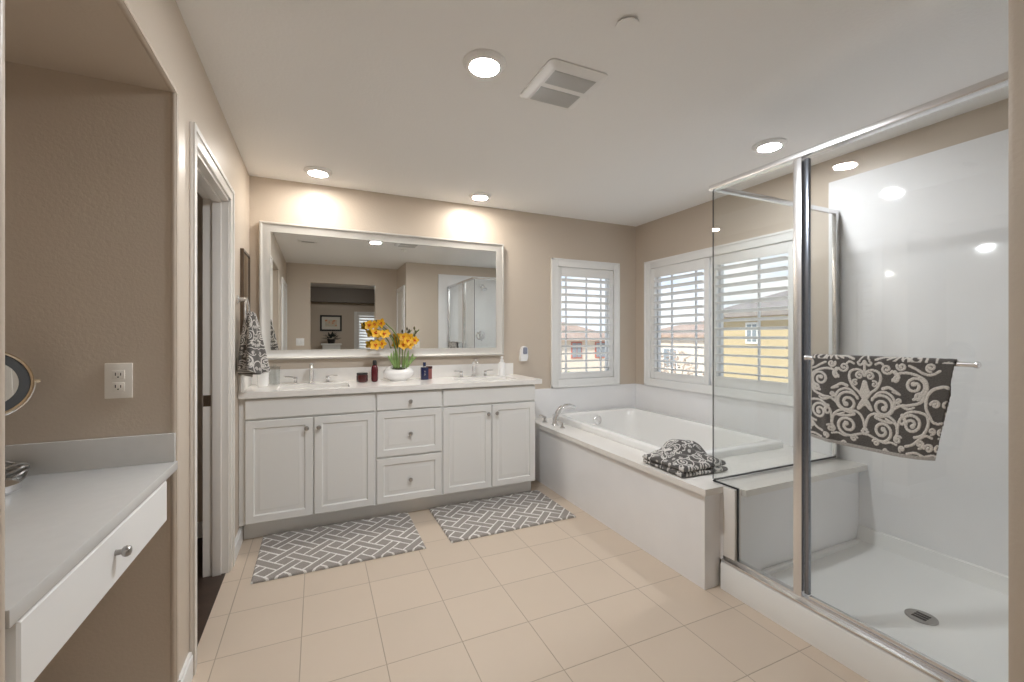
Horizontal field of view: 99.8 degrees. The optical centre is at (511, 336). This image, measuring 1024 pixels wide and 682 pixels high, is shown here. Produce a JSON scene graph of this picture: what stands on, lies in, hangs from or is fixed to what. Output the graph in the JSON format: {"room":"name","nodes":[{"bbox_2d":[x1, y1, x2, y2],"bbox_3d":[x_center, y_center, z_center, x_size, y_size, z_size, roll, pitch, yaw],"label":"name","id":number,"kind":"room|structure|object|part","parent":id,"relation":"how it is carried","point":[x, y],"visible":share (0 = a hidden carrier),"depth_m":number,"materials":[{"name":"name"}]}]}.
{"room":"bathroom","nodes":[
{"label":"bathroom","id":0,"kind":"room"},
{"bbox_2d":[5,0,248,681],"bbox_3d":[-1.391,0.119,1.107,0.740,2.540,4.243,0,0,-24],"label":"wall","id":1,"kind":"structure","parent":0,"point":[69,103],"depth_m":1.41,"materials":[{"name":"beige paint"}]},
{"bbox_2d":[0,0,178,681],"bbox_3d":[-0.982,0.213,1.076,0.026,2.153,0.946,0,0,-24],"label":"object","id":2,"kind":"structure","parent":1,"relation":"attached to","point":[120,3],"depth_m":1.33,"materials":[{"name":"beige paint"}]},
{"bbox_2d":[5,433,177,681],"bbox_3d":[-1.240,0.464,0.960,0.649,0.267,0.894,0,0,-24],"label":"makeup desk","id":3,"kind":"object","parent":1,"relation":"attached to","point":[83,510],"depth_m":1.03,"materials":[{"name":"white wood"}]},
{"bbox_3d":[-1.492,0.399,1.263,0.113,0.061,0.088,0,0,-24],"label":"wire coil","id":4,"kind":"part","parent":3,"relation":"part of","materials":[{"name":"silver metal"}]},
{"bbox_2d":[5,352,39,494],"bbox_3d":[-1.439,0.231,1.173,0.175,0.393,0.147,0,0,-24],"label":"makeup mirror","id":5,"kind":"object","parent":3,"relation":"on","point":[20,383],"visible":0.91,"depth_m":1.22,"materials":[{"name":"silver metal"}]},
{"bbox_2d":[5,365,18,400],"bbox_3d":[-1.434,0.129,1.171,0.018,0.128,0.128,0,0,27],"label":"mirror glass","id":6,"kind":"object","parent":5,"relation":"attached to","point":[11,371],"depth_m":1.22,"materials":[{"name":"white"}]},
{"bbox_3d":[-0.939,0.519,1.043,0.031,0.026,0.026,0,0,-24],"label":"knob","id":7,"kind":"part","parent":3,"relation":"part of","materials":[{"name":"silver metal"}]},
{"bbox_2d":[104,363,132,398],"bbox_3d":[-1.297,0.145,1.423,0.072,0.116,0.009,0,0,-24],"label":"wall outlet","id":8,"kind":"object","parent":1,"relation":"attached to","point":[118,377],"visible":1,"depth_m":1.42,"materials":[{"name":"white plastic"}]},
{"bbox_2d":[112,370,124,378],"bbox_3d":[-1.296,0.125,1.420,0.033,0.029,0.003,0,0,-24],"label":"receptacle","id":9,"kind":"object","parent":8,"relation":"attached to","point":[116,374],"depth_m":1.42,"materials":[{"name":"grey plastic"}]},
{"bbox_2d":[112,382,124,390],"bbox_3d":[-1.296,0.165,1.420,0.033,0.029,0.003,0,0,-24],"label":"receptacle","id":10,"kind":"object","parent":8,"relation":"attached to","point":[116,386],"depth_m":1.42,"materials":[{"name":"grey plastic"}]},
{"bbox_2d":[177,526,242,681],"bbox_3d":[-1.168,1.240,1.530,0.014,0.098,2.630,0,0,-24],"label":"baseboard","id":11,"kind":"structure","parent":1,"relation":"attached to","point":[186,675],"depth_m":1.61,"materials":[{"name":"white paint"}]},
{"bbox_2d":[189,121,234,674],"bbox_3d":[-1.446,0.236,2.011,0.135,2.107,0.869,0,0,-24],"label":"door frame","id":12,"kind":"structure","parent":1,"relation":"in","point":[207,178],"depth_m":2.32,"materials":[{"name":"white paint"}]},
{"bbox_3d":[-1.635,0.344,2.313,0.034,0.060,0.003,0,0,-24],"label":"strike plate","id":13,"kind":"part","parent":12,"relation":"part of","materials":[{"name":"brown metal"}]},
{"bbox_2d":[236,295,249,322],"bbox_3d":[-1.635,-0.161,2.619,0.058,0.181,0.160,0,0,-24],"label":"towel ring","id":14,"kind":"object","parent":1,"relation":"attached to","point":[238,299],"visible":0.8,"depth_m":2.60,"materials":[{"name":"silver metal"}]},
{"bbox_2d":[237,311,269,376],"bbox_3d":[-1.587,0.046,2.632,0.164,0.404,0.342,0,0,-7],"label":"hand towel","id":15,"kind":"object","parent":14,"relation":"hanging from","point":[252,358],"visible":0.99,"depth_m":2.58,"materials":[{"name":"grey fabric"}]},
{"bbox_2d":[240,248,249,334],"bbox_3d":[-1.759,-0.283,2.849,0.019,0.545,0.296,0,0,-24],"label":"picture frame","id":16,"kind":"object","parent":1,"relation":"attached to","point":[244,256],"visible":0.66,"depth_m":2.72,"materials":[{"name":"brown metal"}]},
{"bbox_3d":[-1.762,-0.283,2.847,0.013,0.517,0.268,0,0,-24],"label":"glass","id":17,"kind":"part","parent":16,"relation":"part of","materials":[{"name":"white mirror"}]},
{"bbox_2d":[197,192,202,521],"bbox_3d":[-2.315,0.019,1.879,1.550,2.540,1.610,0,0,-24],"label":"wall","id":18,"kind":"structure","parent":0,"point":[199,198],"depth_m":2.77,"materials":[{"name":"beige paint"}]},
{"bbox_2d":[197,521,202,537],"bbox_3d":[-2.270,1.239,1.889,1.400,0.100,1.390,0,0,-24],"label":"baseboard","id":19,"kind":"structure","parent":18,"relation":"attached to","point":[199,524],"depth_m":2.76,"materials":[{"name":"white paint"}]},
{"bbox_2d":[249,176,635,388],"bbox_3d":[-0.315,0.069,3.854,3.721,2.440,0.120,0,0,-24],"label":"wall","id":20,"kind":"structure","parent":0,"point":[530,241],"depth_m":3.90,"materials":[{"name":"beige paint"}]},
{"bbox_2d":[259,221,503,359],"bbox_3d":[-0.944,-0.330,3.479,1.898,0.994,0.045,0,0,-24],"label":"vanity mirror","id":21,"kind":"object","parent":20,"relation":"attached to","point":[319,287],"visible":0.84,"depth_m":3.40,"materials":[{"name":"silver metal"}]},
{"bbox_2d":[252,363,512,384],"bbox_3d":[-0.925,0.292,3.503,2.049,0.105,0.014,0,0,-24],"label":"backsplash","id":22,"kind":"structure","parent":20,"relation":"attached to","point":[276,376],"depth_m":3.36,"materials":[{"name":"white stone"}]},
{"bbox_2d":[519,346,527,360],"bbox_3d":[0.108,0.155,3.948,0.074,0.137,0.055,0,0,-24],"label":"air freshener","id":23,"kind":"object","parent":20,"relation":"attached to","point":[523,354],"visible":1,"depth_m":3.93,"materials":[{"name":"white plastic"}]},
{"bbox_2d":[551,258,619,387],"bbox_3d":[0.712,-0.130,4.291,0.792,1.232,0.128,0,0,-24],"label":"window","id":24,"kind":"structure","parent":20,"relation":"in","point":[555,262],"depth_m":4.27,"materials":[{"name":"white paint"}]},
{"bbox_3d":[0.696,-0.131,4.335,0.690,1.120,0.035,0,0,-24],"label":"sash","id":25,"kind":"part","parent":24,"relation":"part of","materials":[{"name":"white paint"}]},
{"bbox_2d":[558,267,612,378],"bbox_3d":[0.730,-0.131,4.264,0.643,1.072,0.085,0,0,-24],"label":"plantation shutter","id":26,"kind":"object","parent":24,"relation":"attached to","point":[562,271],"visible":0.98,"depth_m":4.25,"materials":[{"name":"white paint"}]},
{"bbox_2d":[192,479,869,681],"bbox_3d":[-0.174,1.338,1.657,5.271,0.102,4.243,0,0,-24],"label":"floor","id":27,"kind":"structure","parent":0,"point":[574,599],"depth_m":1.96,"materials":[{"name":"tile"}]},
{"bbox_2d":[250,512,425,583],"bbox_3d":[-1.060,1.281,2.695,0.920,0.015,0.575,0,0,-24],"label":"bath rug","id":28,"kind":"object","parent":27,"relation":"on","point":[290,553],"visible":1,"depth_m":2.62,"materials":[{"name":"grey fabric"}]},
{"bbox_2d":[239,384,534,538],"bbox_3d":[-0.831,0.835,3.273,2.058,0.908,0.512,0,0,-24],"label":"vanity cabinet","id":29,"kind":"object","parent":27,"relation":"on","point":[311,461],"visible":0.98,"depth_m":2.99,"materials":[{"name":"white paint"}]},
{"bbox_3d":[-1.476,0.844,2.745,0.382,0.639,0.018,0,0,-24],"label":"cabinet door","id":30,"kind":"part","parent":29,"relation":"part of","materials":[{"name":"white paint"}]},
{"bbox_3d":[-1.300,0.452,2.824,0.767,0.122,0.018,0,0,-24],"label":"sink panel","id":31,"kind":"part","parent":29,"relation":"part of","materials":[{"name":"white paint"}]},
{"bbox_3d":[-1.123,0.844,2.905,0.380,0.639,0.018,0,0,-24],"label":"cabinet door","id":32,"kind":"part","parent":29,"relation":"part of","materials":[{"name":"white paint"}]},
{"bbox_2d":[238,363,541,398],"bbox_3d":[-0.815,0.310,3.285,2.096,0.141,0.503,0,0,-24],"label":"countertop","id":33,"kind":"structure","parent":29,"relation":"on","point":[443,376],"depth_m":3.20,"materials":[{"name":"white stone"}]},
{"bbox_2d":[257,372,268,386],"bbox_3d":[-1.719,0.297,2.977,0.074,0.095,0.074,0,0,-24],"label":"tumbler","id":34,"kind":"object","parent":33,"relation":"on","point":[262,379],"visible":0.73,"depth_m":2.95,"materials":[{"name":"white ceramic"}]},
{"bbox_2d":[285,363,337,383],"bbox_3d":[-1.460,0.268,3.146,0.353,0.154,0.141,0,0,-24],"label":"sink faucet","id":35,"kind":"object","parent":33,"relation":"on","point":[311,366],"visible":1,"depth_m":3.17,"materials":[{"name":"silver metal"}]},
{"bbox_3d":[-1.460,0.268,3.146,0.048,0.154,0.141,0,0,-24],"label":"spout","id":36,"kind":"part","parent":35,"relation":"part of","materials":[{"name":"silver metal"}]},
{"bbox_2d":[356,372,367,382],"bbox_3d":[-1.133,0.308,3.263,0.084,0.072,0.084,0,0,-24],"label":"jar","id":37,"kind":"object","parent":33,"relation":"on","point":[361,377],"visible":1,"depth_m":3.23,"materials":[{"name":"red glass"}]},
{"bbox_3d":[-1.133,0.280,3.263,0.081,0.016,0.081,0,0,-24],"label":"jar lid","id":38,"kind":"part","parent":37,"relation":"part of","materials":[{"name":"black paint"}]},
{"bbox_2d":[371,360,377,381],"bbox_3d":[-1.050,0.262,3.300,0.052,0.164,0.052,0,0,-24],"label":"lotion bottle","id":39,"kind":"object","parent":33,"relation":"on","point":[374,369],"visible":1,"depth_m":3.28,"materials":[{"name":"red plastic"}]},
{"bbox_2d":[365,318,418,380],"bbox_3d":[-0.926,0.103,3.341,0.410,0.482,0.159,0,0,-24],"label":"potted orchid","id":40,"kind":"object","parent":33,"relation":"on","point":[396,372],"visible":1,"depth_m":3.33,"materials":[{"name":"plant"}]},
{"bbox_3d":[-1.068,-0.087,3.242,0.070,0.072,0.013,0,0,-10],"label":"flower","id":41,"kind":"part","parent":40,"relation":"part of","materials":[{"name":"yellow plant"}]},
{"bbox_3d":[-1.031,-0.092,3.247,0.070,0.059,0.020,0,0,-8],"label":"flower","id":42,"kind":"part","parent":40,"relation":"part of","materials":[{"name":"yellow plant"}]},
{"bbox_3d":[-1.028,0.061,3.248,0.077,0.077,0.024,0,0,-24],"label":"flower","id":43,"kind":"part","parent":40,"relation":"part of","materials":[{"name":"yellow plant"}]},
{"bbox_3d":[-1.028,-0.032,3.260,0.084,0.072,0.024,0,0,-43],"label":"flower","id":44,"kind":"part","parent":40,"relation":"part of","materials":[{"name":"yellow plant"}]},
{"bbox_3d":[-0.997,-0.101,3.286,0.070,0.076,0.019,0,0,8],"label":"flower","id":45,"kind":"part","parent":40,"relation":"part of","materials":[{"name":"yellow plant"}]},
{"bbox_3d":[-0.986,0.055,3.280,0.069,0.073,0.012,0,0,-10],"label":"flower","id":46,"kind":"part","parent":40,"relation":"part of","materials":[{"name":"yellow plant"}]},
{"bbox_3d":[-0.973,-0.019,3.284,0.074,0.066,0.022,0,0,-39],"label":"flower","id":47,"kind":"part","parent":40,"relation":"part of","materials":[{"name":"yellow plant"}]},
{"bbox_3d":[-0.969,0.072,3.313,0.190,0.344,0.013,0,0,-37],"label":"stem","id":48,"kind":"part","parent":40,"relation":"part of","materials":[{"name":"green"}]},
{"bbox_3d":[-0.920,0.070,3.339,0.121,0.348,0.015,0,0,-40],"label":"stem","id":49,"kind":"part","parent":40,"relation":"part of","materials":[{"name":"green plant"}]},
{"bbox_3d":[-0.886,0.283,3.374,0.232,0.122,0.132,0,0,-24],"label":"pot","id":50,"kind":"part","parent":40,"relation":"part of","materials":[{"name":"white ceramic"}]},
{"bbox_3d":[-0.840,0.066,3.334,0.071,0.073,0.016,0,0,-17],"label":"flower","id":51,"kind":"part","parent":40,"relation":"part of","materials":[{"name":"yellow plant"}]},
{"bbox_3d":[-0.838,0.006,3.346,0.072,0.076,0.016,0,0,-8],"label":"flower","id":52,"kind":"part","parent":40,"relation":"part of","materials":[{"name":"yellow plant"}]},
{"bbox_3d":[-0.803,0.035,3.327,0.076,0.074,0.024,0,0,-43],"label":"flower","id":53,"kind":"part","parent":40,"relation":"part of","materials":[{"name":"yellow plant"}]},
{"bbox_3d":[-0.761,0.029,3.381,0.069,0.065,0.014,0,0,-15],"label":"flower","id":54,"kind":"part","parent":40,"relation":"part of","materials":[{"name":"yellow plant"}]},
{"bbox_2d":[420,362,427,379],"bbox_3d":[-0.701,0.275,3.457,0.060,0.139,0.032,0,0,-24],"label":"perfume bottle","id":55,"kind":"object","parent":33,"relation":"on","point":[423,370],"visible":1,"depth_m":3.45,"materials":[{"name":"blue glass"}]},
{"bbox_2d":[426,366,431,378],"bbox_3d":[-0.677,0.292,3.513,0.052,0.104,0.024,0,0,-24],"label":"perfume bottle","id":56,"kind":"object","parent":33,"relation":"on","point":[429,367],"visible":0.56,"depth_m":3.50,"materials":[{"name":"red glass"}]},
{"bbox_2d":[454,359,492,376],"bbox_3d":[-0.312,0.268,3.664,0.353,0.154,0.141,0,0,-24],"label":"sink faucet","id":57,"kind":"object","parent":33,"relation":"on","point":[474,361],"visible":0.98,"depth_m":3.69,"materials":[{"name":"silver metal"}]},
{"bbox_3d":[-0.312,0.268,3.664,0.048,0.154,0.141,0,0,-24],"label":"spout","id":58,"kind":"part","parent":57,"relation":"part of","materials":[{"name":"silver metal"}]},
{"bbox_2d":[498,356,504,375],"bbox_3d":[-0.088,0.259,3.801,0.060,0.171,0.068,0,0,-24],"label":"pump bottle","id":59,"kind":"object","parent":33,"relation":"on","point":[501,365],"visible":1,"depth_m":3.78,"materials":[{"name":"white plastic"}]},
{"bbox_3d":[-0.729,1.007,3.082,0.458,0.313,0.018,0,0,-24],"label":"drawer","id":60,"kind":"part","parent":29,"relation":"part of","materials":[{"name":"white paint"}]},
{"bbox_3d":[-0.729,0.680,3.082,0.458,0.318,0.018,0,0,-24],"label":"drawer","id":61,"kind":"part","parent":29,"relation":"part of","materials":[{"name":"white paint"}]},
{"bbox_3d":[-0.729,0.452,3.082,0.458,0.122,0.018,0,0,-24],"label":"drawer","id":62,"kind":"part","parent":29,"relation":"part of","materials":[{"name":"white paint"}]},
{"bbox_3d":[-0.336,0.844,3.260,0.381,0.639,0.018,0,0,-24],"label":"cabinet door","id":63,"kind":"part","parent":29,"relation":"part of","materials":[{"name":"white paint"}]},
{"bbox_3d":[-0.163,0.452,3.337,0.760,0.122,0.018,0,0,-24],"label":"sink panel","id":64,"kind":"part","parent":29,"relation":"part of","materials":[{"name":"white paint"}]},
{"bbox_3d":[0.014,0.844,3.418,0.374,0.639,0.018,0,0,-24],"label":"cabinet door","id":65,"kind":"part","parent":29,"relation":"part of","materials":[{"name":"white paint"}]},
{"bbox_2d":[429,490,575,542],"bbox_3d":[-0.081,1.281,3.146,0.920,0.015,0.575,0,0,-25],"label":"bath rug","id":66,"kind":"object","parent":27,"relation":"on","point":[463,521],"visible":1,"depth_m":3.10,"materials":[{"name":"grey fabric"}]},
{"bbox_2d":[535,418,867,589],"bbox_3d":[1.149,1.029,3.292,1.255,0.520,2.090,0,0,-24],"label":"tub deck","id":67,"kind":"object","parent":27,"relation":"on","point":[676,520],"visible":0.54,"depth_m":2.51,"materials":[{"name":"stone"}]},
{"bbox_2d":[539,403,575,428],"bbox_3d":[0.440,0.680,3.780,0.288,0.178,0.341,0,0,-24],"label":"tub faucet","id":68,"kind":"object","parent":67,"relation":"on","point":[561,408],"visible":1,"depth_m":3.75,"materials":[{"name":"silver metal"}]},
{"bbox_3d":[0.454,0.680,3.795,0.249,0.178,0.063,0,0,-32],"label":"spout","id":69,"kind":"part","parent":68,"relation":"part of","materials":[{"name":"silver metal"}]},
{"bbox_3d":[0.585,1.046,3.099,0.024,0.487,1.974,0,0,-24],"label":"panel","id":70,"kind":"part","parent":67,"relation":"part of","materials":[{"name":"stone"}]},
{"bbox_2d":[553,407,782,457],"bbox_3d":[1.131,0.943,3.517,0.960,0.442,1.590,0,0,-24],"label":"bathtub","id":71,"kind":"object","parent":67,"relation":"on","point":[644,430],"visible":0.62,"depth_m":3.69,"materials":[{"name":"white ceramic"}]},
{"bbox_3d":[0.825,0.804,4.147,0.092,0.092,0.012,0,0,-24],"label":"overflow plate","id":72,"kind":"part","parent":71,"relation":"part of","materials":[{"name":"silver metal"}]},
{"bbox_2d":[642,439,727,477],"bbox_3d":[1.009,0.696,2.543,0.352,0.141,0.345,0,0,-24],"label":"folded towel","id":73,"kind":"object","parent":67,"relation":"on","point":[681,458],"visible":0.99,"depth_m":2.47,"materials":[{"name":"grey fabric"}]},
{"bbox_3d":[1.553,1.046,2.430,1.189,0.487,0.098,0,0,-24],"label":"panel","id":74,"kind":"part","parent":67,"relation":"part of","materials":[{"name":"stone"}]},
{"bbox_2d":[720,525,1007,681],"bbox_3d":[1.823,1.217,1.907,1.127,0.145,1.175,0,0,-24],"label":"shower pan","id":75,"kind":"object","parent":27,"relation":"on","point":[953,611],"visible":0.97,"depth_m":1.99,"materials":[{"name":"white"}]},
{"bbox_2d":[709,71,1007,681],"bbox_3d":[1.787,0.173,1.937,1.168,1.948,1.260,0,0,-24],"label":"shower enclosure","id":76,"kind":"object","parent":75,"relation":"on","point":[801,160],"visible":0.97,"depth_m":1.86,"materials":[{"name":"silver metal"}]},
{"bbox_3d":[1.256,0.174,1.879,0.044,1.894,0.036,0,0,-24],"label":"post","id":77,"kind":"part","parent":76,"relation":"part of","materials":[{"name":"silver metal"}]},
{"bbox_2d":[811,354,957,460],"bbox_3d":[1.317,0.244,1.565,0.056,0.347,0.431,0,0,-24],"label":"bath towel","id":78,"kind":"object","parent":76,"relation":"hanging from","point":[894,406],"visible":1,"depth_m":1.54,"materials":[{"name":"grey fabric"}]},
{"bbox_2d":[176,0,1007,226],"bbox_3d":[0.177,-1.226,1.815,4.501,0.150,4.243,0,0,-24],"label":"ceiling","id":79,"kind":"structure","parent":0,"point":[379,95],"depth_m":1.97,"materials":[{"name":"white paint"}]},
{"bbox_2d":[303,166,331,176],"bbox_3d":[-1.349,-1.140,3.001,0.184,0.024,0.184,0,0,-24],"label":"recessed light","id":80,"kind":"object","parent":79,"relation":"in","point":[316,171],"visible":1,"depth_m":2.97,"materials":[{"name":"white"}]},
{"bbox_2d":[309,171,326,176],"bbox_3d":[-1.349,-1.130,3.001,0.120,0.005,0.120,0,0,-24],"label":"diffuser","id":81,"kind":"object","parent":80,"relation":"attached to","point":[313,173],"depth_m":2.99,"materials":[{"name":"white"}]},
{"bbox_2d":[469,192,490,199],"bbox_3d":[-0.260,-1.140,3.518,0.184,0.024,0.184,0,0,-24],"label":"recessed light","id":82,"kind":"object","parent":79,"relation":"in","point":[474,195],"visible":1,"depth_m":3.48,"materials":[{"name":"white"}]},
{"bbox_2d":[473,195,486,199],"bbox_3d":[-0.260,-1.130,3.518,0.120,0.005,0.120,0,0,-24],"label":"diffuser","id":83,"kind":"object","parent":82,"relation":"attached to","point":[476,197],"depth_m":3.50,"materials":[{"name":"white"}]},
{"bbox_2d":[462,48,505,77],"bbox_3d":[-0.116,-1.140,1.815,0.184,0.024,0.184,0,0,-24],"label":"recessed light","id":84,"kind":"object","parent":79,"relation":"in","point":[482,62],"visible":1,"depth_m":1.78,"materials":[{"name":"white"}]},
{"bbox_2d":[470,58,498,76],"bbox_3d":[-0.116,-1.130,1.815,0.120,0.005,0.120,0,0,-24],"label":"diffuser","id":85,"kind":"object","parent":84,"relation":"attached to","point":[480,67],"depth_m":1.81,"materials":[{"name":"white"}]},
{"bbox_2d":[520,58,607,109],"bbox_3d":[0.231,-1.139,1.981,0.298,0.022,0.323,0,0,-24],"label":"exhaust fan","id":86,"kind":"object","parent":79,"relation":"attached to","point":[562,84],"visible":1,"depth_m":1.94,"materials":[{"name":"white plastic"}]},
{"bbox_3d":[0.203,-1.130,2.041,0.208,0.003,0.110,0,0,-24],"label":"panel","id":87,"kind":"part","parent":86,"relation":"part of","materials":[{"name":"grey plastic"}]},
{"bbox_3d":[0.259,-1.130,1.918,0.208,0.003,0.096,0,0,-24],"label":"panel","id":88,"kind":"part","parent":86,"relation":"part of","materials":[{"name":"grey plastic"}]},
{"bbox_2d":[615,17,638,33],"bbox_3d":[0.424,-1.145,1.587,0.084,0.010,0.084,0,0,-24],"label":"sprinkler cover","id":89,"kind":"object","parent":79,"relation":"attached to","point":[627,25],"visible":1,"depth_m":1.58,"materials":[{"name":"white paint"}]},
{"bbox_2d":[752,137,786,152],"bbox_3d":[1.541,-1.140,2.585,0.184,0.024,0.184,0,0,-24],"label":"recessed light","id":90,"kind":"object","parent":79,"relation":"in","point":[771,144],"visible":1,"depth_m":2.55,"materials":[{"name":"white"}]},
{"bbox_2d":[758,143,780,151],"bbox_3d":[1.541,-1.130,2.585,0.120,0.005,0.120,0,0,-24],"label":"diffuser","id":91,"kind":"object","parent":90,"relation":"attached to","point":[763,147],"depth_m":2.57,"materials":[{"name":"white"}]},
{"bbox_2d":[636,98,1007,454],"bbox_3d":[2.034,0.069,3.025,0.120,2.440,3.325,0,0,-24],"label":"wall","id":92,"kind":"structure","parent":0,"point":[736,218],"depth_m":3.03,"materials":[{"name":"beige paint"}]},
{"bbox_2d":[535,383,828,454],"bbox_3d":[1.042,0.629,3.368,1.406,0.280,1.883,0,0,-24],"label":"bathtub backsplash","id":93,"kind":"structure","parent":92,"relation":"attached to","point":[775,421],"depth_m":3.92,"materials":[{"name":"tile"}]},
{"bbox_2d":[644,229,792,406],"bbox_3d":[1.720,-0.132,3.663,0.128,1.237,1.593,0,0,-24],"label":"window","id":94,"kind":"structure","parent":92,"relation":"in","point":[786,235],"depth_m":3.66,"materials":[{"name":"white paint"}]},
{"bbox_2d":[650,257,710,384],"bbox_3d":[1.538,-0.131,3.989,0.085,1.084,0.703,0,0,-24],"label":"plantation shutter","id":95,"kind":"object","parent":94,"relation":"attached to","point":[705,263],"visible":1,"depth_m":3.91,"materials":[{"name":"white paint"}]},
{"bbox_2d":[710,240,792,394],"bbox_3d":[1.836,-0.131,3.328,0.085,1.084,0.706,0,0,-24],"label":"plantation shutter","id":96,"kind":"object","parent":94,"relation":"attached to","point":[784,247],"visible":0.91,"depth_m":3.28,"materials":[{"name":"white paint"}]},
{"bbox_2d":[829,129,1007,575],"bbox_3d":[1.756,0.148,1.932,1.286,2.283,1.322,0,0,-24],"label":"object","id":97,"kind":"structure","parent":92,"relation":"attached to","point":[924,238],"depth_m":2.28,"materials":[{"name":"stone"}]},
{"bbox_2d":[1008,0,1023,681],"bbox_3d":[2.017,0.069,0.887,1.911,2.440,0.798,0,0,-24],"label":"wall","id":98,"kind":"structure","parent":0,"point":[1015,7],"depth_m":0.85,"materials":[{"name":"beige paint"}]},
{"label":"outside","id":99,"kind":"structure","parent":0,"visible":0},
{"bbox_3d":[15.935,4.439,73.017,150.000,0.300,180.000,0,0,-24],"label":"ground","id":100,"kind":"structure","parent":99,"visible":0},
{"bbox_2d":[561,322,604,371],"bbox_3d":[3.712,1.539,36.892,7.800,5.500,8.800,0,0,-24],"label":"house","id":101,"kind":"structure","parent":100,"relation":"on","point":[570,328],"depth_m":33.44,"materials":[{"name":"beige paint"}]},
{"bbox_3d":[4.978,1.039,33.114,0.800,1.100,0.030,0,0,-24],"label":"pane","id":102,"kind":"part","parent":101,"relation":"part of","materials":[{"name":"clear glass"}]},
{"bbox_3d":[6.984,1.039,34.018,0.800,1.100,0.030,0,0,-24],"label":"pane","id":103,"kind":"part","parent":101,"relation":"part of","materials":[{"name":"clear glass"}]},
{"bbox_2d":[661,321,703,375],"bbox_3d":[16.462,1.414,31.126,10.500,5.750,11.800,0,0,-24],"label":"house","id":104,"kind":"structure","parent":100,"relation":"on","point":[699,326],"depth_m":29.89,"materials":[{"name":"beige paint"}]},
{"bbox_3d":[11.292,1.539,30.877,0.030,1.300,1.200,0,0,-24],"label":"pane","id":105,"kind":"part","parent":104,"relation":"part of","materials":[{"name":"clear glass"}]},
{"bbox_2d":[661,349,703,375],"bbox_3d":[7.330,2.416,19.138,2.262,3.752,2.209,0,0,-24],"label":"tree","id":106,"kind":"object","parent":100,"relation":"on","point":[683,352],"visible":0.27,"depth_m":19.01,"materials":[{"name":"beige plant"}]},
{"bbox_2d":[724,290,787,382],"bbox_3d":[14.617,0.789,14.550,9.500,7.000,11.500,0,0,-24],"label":"house","id":107,"kind":"structure","parent":100,"relation":"on","point":[775,313],"depth_m":16.23,"materials":[{"name":"yellow paint"}]},
{"bbox_3d":[9.075,-0.136,16.339,0.030,0.650,0.380,0,0,-24],"label":"pane","id":108,"kind":"part","parent":107,"relation":"part of","materials":[{"name":"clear glass"}]}
]}

